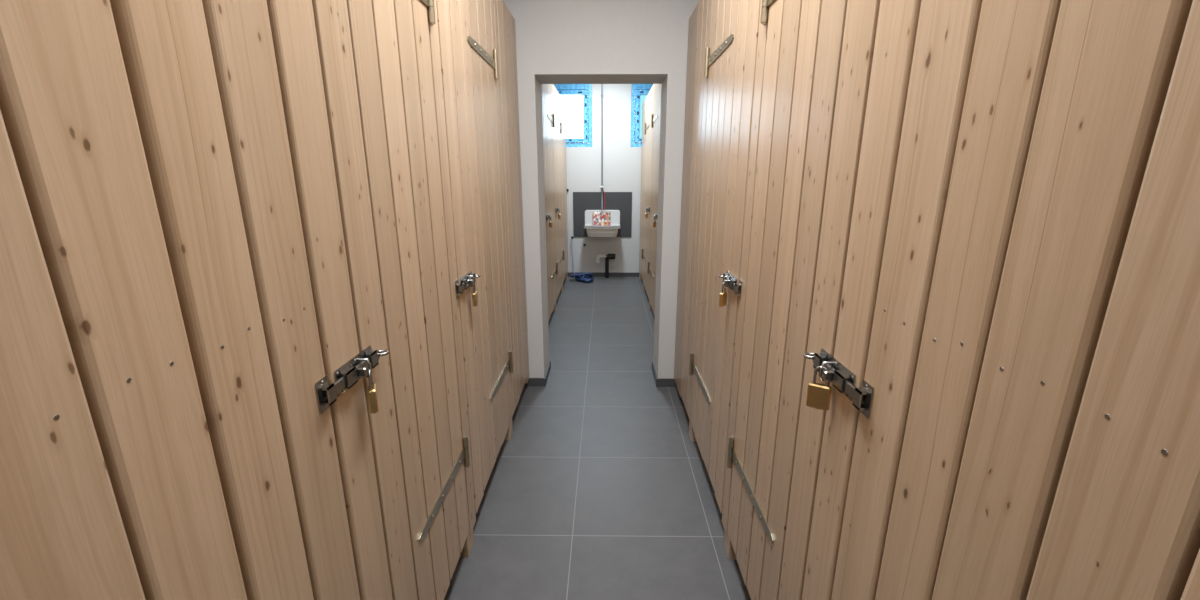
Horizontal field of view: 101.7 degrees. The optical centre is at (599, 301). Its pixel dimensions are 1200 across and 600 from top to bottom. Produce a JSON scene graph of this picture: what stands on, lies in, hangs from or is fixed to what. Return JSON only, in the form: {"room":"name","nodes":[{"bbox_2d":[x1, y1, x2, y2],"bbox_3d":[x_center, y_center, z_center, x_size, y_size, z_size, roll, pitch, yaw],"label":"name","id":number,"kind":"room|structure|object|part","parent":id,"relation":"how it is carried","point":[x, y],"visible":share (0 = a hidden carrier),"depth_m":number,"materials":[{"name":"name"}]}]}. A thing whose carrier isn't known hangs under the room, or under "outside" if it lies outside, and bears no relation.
{"room":"storage unit corridor","nodes":[
{"label":"storage unit corridor","id":0,"kind":"room"},
{"bbox_2d":[444,277,750,599],"bbox_3d":[0.030,0.825,3.108,3.560,0.150,9.380,0,15,1],"label":"floor","id":1,"kind":"structure","parent":0,"point":[600,488],"depth_m":2.45,"materials":[{"name":"grey tile"}]},
{"bbox_2d":[0,110,145,599],"bbox_3d":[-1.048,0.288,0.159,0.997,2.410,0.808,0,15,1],"label":"door","id":2,"kind":"structure","parent":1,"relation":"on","point":[63,536],"depth_m":0.48,"materials":[{"name":"brown wood"}]},
{"bbox_2d":[0,0,475,599],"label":"door","id":3,"kind":"structure","parent":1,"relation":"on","point":[241,210],"depth_m":0.77,"materials":[{"name":"brown wood"}]},
{"bbox_3d":[-0.531,0.148,1.075,0.018,0.056,0.156,0,15,1],"label":"bolt plate","id":4,"kind":"part","parent":3,"relation":"part of","materials":[{"name":"metal"}]},
{"bbox_3d":[-0.559,-0.076,1.326,0.044,2.309,0.779,0,15,1],"label":"door","id":5,"kind":"part","parent":3,"relation":"part of","materials":[{"name":"brown wood"}]},
{"bbox_2d":[367,369,377,413],"bbox_3d":[-0.513,0.197,1.099,0.017,0.101,0.047,-6,16,-23],"label":"padlock","id":6,"kind":"object","parent":3,"relation":"hanging from","point":[371,391],"visible":1,"depth_m":1.08,"materials":[{"name":"gold metal"}]},
{"bbox_3d":[-0.543,-0.178,1.758,0.022,2.336,0.083,0,15,1],"label":"panel","id":7,"kind":"part","parent":3,"relation":"part of","materials":[{"name":"brown wood"}]},
{"bbox_2d":[436,0,528,512],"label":"door","id":8,"kind":"structure","parent":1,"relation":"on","point":[477,38],"depth_m":2.28,"materials":[{"name":"brown wood"}]},
{"bbox_3d":[-0.521,-0.081,1.936,0.018,0.056,0.156,0,15,1],"label":"bolt plate","id":9,"kind":"part","parent":8,"relation":"part of","materials":[{"name":"metal"}]},
{"bbox_2d":[472,284,477,306],"bbox_3d":[-0.504,-0.034,1.964,0.017,0.101,0.051,-2,15,-8],"label":"padlock","id":10,"kind":"object","parent":8,"relation":"hanging from","point":[474,293],"visible":0.83,"depth_m":1.95,"materials":[{"name":"gold metal"}]},
{"bbox_3d":[-0.530,-0.491,2.942,0.022,2.341,0.678,0,15,1],"label":"panel","id":11,"kind":"part","parent":8,"relation":"part of","materials":[{"name":"brown wood"}]},
{"bbox_2d":[542,84,557,321],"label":"door","id":12,"kind":"structure","parent":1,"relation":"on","point":[547,89],"depth_m":4.88,"materials":[{"name":"brown wood"}]},
{"bbox_3d":[-0.517,-0.809,4.071,0.022,2.310,0.912,0,15,1],"label":"panel","id":13,"kind":"part","parent":12,"relation":"part of","materials":[{"name":"brown wood"}]},
{"bbox_3d":[-0.503,-1.149,5.340,0.022,2.307,0.084,0,15,1],"label":"panel","id":14,"kind":"part","parent":12,"relation":"part of","materials":[{"name":"brown wood"}]},
{"bbox_2d":[553,84,567,294],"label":"door","id":15,"kind":"structure","parent":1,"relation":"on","point":[558,103],"depth_m":6.02,"materials":[{"name":"brown wood"}]},
{"bbox_3d":[-0.509,-1.265,5.774,0.044,2.308,0.786,0,15,1],"label":"door","id":16,"kind":"part","parent":15,"relation":"part of","materials":[{"name":"brown wood"}]},
{"bbox_3d":[-0.489,-1.479,6.577,0.022,2.309,0.844,0,15,1],"label":"panel","id":17,"kind":"part","parent":15,"relation":"part of","materials":[{"name":"brown wood"}]},
{"bbox_2d":[570,272,593,282],"bbox_3d":[-0.225,-0.379,7.062,0.348,0.134,0.340,7,16,24],"label":"hose tangle","id":18,"kind":"object","parent":1,"relation":"on","point":[583,277],"visible":1,"depth_m":6.96,"materials":[{"name":"blue rubber"}]},
{"bbox_2d":[596,254,615,277],"bbox_3d":[0.085,-0.532,7.201,0.286,0.360,0.084,0,15,1],"label":"drain pipe","id":19,"kind":"object","parent":1,"relation":"on","point":[607,257],"visible":1,"depth_m":7.15,"materials":[{"name":"black plastic"}]},
{"bbox_2d":[639,86,652,294],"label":"door","id":20,"kind":"structure","parent":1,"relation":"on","point":[647,106],"depth_m":6.09,"materials":[{"name":"brown wood"}]},
{"bbox_3d":[0.585,-1.492,6.623,0.022,2.308,0.724,0,15,1],"label":"panel","id":21,"kind":"part","parent":20,"relation":"part of","materials":[{"name":"brown wood"}]},
{"bbox_2d":[647,84,661,315],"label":"door","id":22,"kind":"structure","parent":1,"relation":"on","point":[655,117],"depth_m":5.01,"materials":[{"name":"brown wood"}]},
{"bbox_3d":[0.572,-1.166,5.396,0.022,2.304,0.104,0,15,1],"label":"panel","id":23,"kind":"part","parent":22,"relation":"part of","materials":[{"name":"brown wood"}]},
{"bbox_2d":[674,0,760,512],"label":"door","id":24,"kind":"structure","parent":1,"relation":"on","point":[722,34],"depth_m":2.26,"materials":[{"name":"brown wood"}]},
{"bbox_3d":[0.544,-0.488,2.919,0.022,2.336,0.701,0,15,1],"label":"panel","id":25,"kind":"part","parent":24,"relation":"part of","materials":[{"name":"brown wood"}]},
{"bbox_2d":[719,282,726,306],"bbox_3d":[0.494,-0.032,1.956,0.017,0.101,0.047,10,18,34],"label":"padlock","id":26,"kind":"object","parent":24,"relation":"hanging from","point":[723,295],"visible":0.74,"depth_m":1.95,"materials":[{"name":"gold metal"}]},
{"bbox_3d":[0.512,-0.080,1.932,0.018,0.056,0.156,0,15,1],"label":"bolt plate","id":27,"kind":"part","parent":24,"relation":"part of","materials":[{"name":"metal"}]},
{"bbox_2d":[722,0,1192,599],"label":"door","id":28,"kind":"structure","parent":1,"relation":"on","point":[942,195],"depth_m":0.77,"materials":[{"name":"brown wood"}]},
{"bbox_3d":[0.531,-0.178,1.752,0.022,2.332,0.086,0,15,1],"label":"panel","id":29,"kind":"part","parent":28,"relation":"part of","materials":[{"name":"brown wood"}]},
{"bbox_2d":[806,366,831,410],"bbox_3d":[0.484,0.188,1.077,0.047,0.101,0.017,10,18,32],"label":"padlock","id":30,"kind":"object","parent":28,"relation":"hanging from","point":[818,395],"visible":0.92,"depth_m":1.07,"materials":[{"name":"gold metal"}]},
{"bbox_3d":[0.537,-0.073,1.312,0.044,2.308,0.797,0,15,1],"label":"door","id":31,"kind":"part","parent":28,"relation":"part of","materials":[{"name":"brown wood"}]},
{"bbox_3d":[0.502,0.153,1.057,0.018,0.056,0.156,0,15,1],"label":"bolt plate","id":32,"kind":"part","parent":28,"relation":"part of","materials":[{"name":"metal"}]},
{"bbox_2d":[1026,0,1199,599],"bbox_3d":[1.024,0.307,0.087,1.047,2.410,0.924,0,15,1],"label":"door","id":33,"kind":"structure","parent":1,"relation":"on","point":[1123,523],"depth_m":0.45,"materials":[{"name":"brown wood"}]},
{"bbox_2d":[503,0,698,378],"bbox_3d":[0.038,-0.809,3.392,3.160,2.860,0.349,0,15,1],"label":"wall partition","id":34,"kind":"structure","parent":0,"point":[558,41],"depth_m":3.08,"materials":[{"name":"white paint"}]},
{"bbox_2d":[524,360,550,385],"bbox_3d":[-0.969,0.542,3.758,1.146,0.062,0.360,0,15,1],"label":"baseboard","id":35,"kind":"structure","parent":34,"relation":"attached to","point":[532,381],"depth_m":3.58,"materials":[{"name":"tile"}]},
{"bbox_2d":[652,361,676,386],"bbox_3d":[1.015,0.547,3.737,1.205,0.062,0.360,0,15,1],"label":"baseboard","id":36,"kind":"structure","parent":34,"relation":"attached to","point":[660,382],"depth_m":3.57,"materials":[{"name":"tile"}]},
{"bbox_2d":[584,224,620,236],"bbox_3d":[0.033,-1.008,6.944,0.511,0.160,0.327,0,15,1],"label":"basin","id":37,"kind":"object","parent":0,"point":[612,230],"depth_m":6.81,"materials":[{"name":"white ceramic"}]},
{"bbox_2d":[566,84,640,272],"bbox_3d":[0.079,-1.801,7.106,3.160,2.860,0.300,0,15,1],"label":"wall","id":38,"kind":"structure","parent":0,"point":[621,161],"depth_m":6.94,"materials":[{"name":"white paint"}]},
{"bbox_2d":[554,84,591,146],"bbox_3d":[-0.526,-2.583,6.788,0.832,0.830,0.092,0,15,1],"label":"window","id":39,"kind":"structure","parent":38,"relation":"in","point":[585,90],"depth_m":6.72,"materials":[{"name":"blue glass"}]},
{"bbox_3d":[-0.526,-2.566,6.781,0.716,0.684,0.066,0,15,1],"label":"sash","id":40,"kind":"part","parent":39,"relation":"part of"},
{"bbox_2d":[559,91,586,140],"bbox_3d":[-0.523,-2.555,6.749,0.692,0.649,0.001,0,15,1],"label":"window pane","id":41,"kind":"object","parent":39,"relation":"attached to","point":[584,93],"depth_m":6.73,"materials":[{"name":"clear glass"}]},
{"bbox_2d":[571,239,574,273],"bbox_3d":[-0.391,-0.660,7.208,0.053,0.548,0.038,7,16,24],"label":"hose","id":42,"kind":"object","parent":38,"relation":"attached to","point":[571,239],"visible":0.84,"depth_m":7.22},
{"bbox_2d":[573,192,631,236],"bbox_3d":[0.036,-1.263,7.088,0.846,0.644,0.010,0,15,1],"label":"panel","id":43,"kind":"object","parent":38,"relation":"attached to","point":[582,201],"visible":0.75,"depth_m":7.05,"materials":[{"name":"tile"}]},
{"bbox_2d":[584,210,620,236],"bbox_3d":[0.033,-1.107,6.930,0.511,0.359,0.375,0,15,1],"label":"utility sink","id":44,"kind":"object","parent":43,"relation":"attached to","point":[612,230],"visible":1,"depth_m":6.85,"materials":[{"name":"white ceramic"}]},
{"bbox_2d":[592,212,609,225],"bbox_3d":[0.021,-1.140,7.025,0.260,0.296,0.054,0,15,1],"label":"package","id":45,"kind":"object","parent":44,"relation":"in","point":[599,218],"visible":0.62,"depth_m":7.01},
{"bbox_3d":[0.035,-1.206,7.079,0.511,0.245,0.036,0,15,1],"label":"plate","id":46,"kind":"part","parent":44,"relation":"part of","materials":[{"name":"white ceramic"}]},
{"bbox_2d":[600,84,604,209],"bbox_3d":[0.039,-2.217,6.750,0.074,1.872,0.171,0,15,1],"label":"pipe","id":47,"kind":"object","parent":38,"relation":"attached to","point":[602,186],"visible":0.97,"depth_m":6.83,"materials":[{"name":"metal"}]},
{"bbox_2d":[568,272,638,276],"bbox_3d":[0.077,-0.409,7.316,3.160,0.062,0.011,0,15,1],"label":"baseboard","id":48,"kind":"structure","parent":38,"relation":"attached to","point":[595,274],"depth_m":7.31,"materials":[{"name":"tile"}]},
{"bbox_2d":[631,84,652,146],"bbox_3d":[0.834,-2.579,6.774,0.808,0.830,0.092,0,15,1],"label":"window","id":49,"kind":"structure","parent":38,"relation":"in","point":[640,92],"depth_m":6.73,"materials":[{"name":"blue glass"}]},
{"bbox_2d":[637,91,643,139],"bbox_3d":[0.839,-2.552,6.734,0.662,0.656,0.001,0,15,1],"label":"window pane","id":50,"kind":"object","parent":49,"relation":"attached to","point":[640,94],"depth_m":6.74,"materials":[{"name":"clear glass"}]},
{"bbox_3d":[0.834,-2.562,6.766,0.692,0.684,0.066,0,15,1],"label":"sash","id":51,"kind":"part","parent":49,"relation":"part of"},
{"bbox_3d":[0.834,-2.563,6.772,0.578,0.570,0.006,0,15,1],"label":"pane","id":52,"kind":"part","parent":49,"relation":"part of","materials":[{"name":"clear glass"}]}
]}

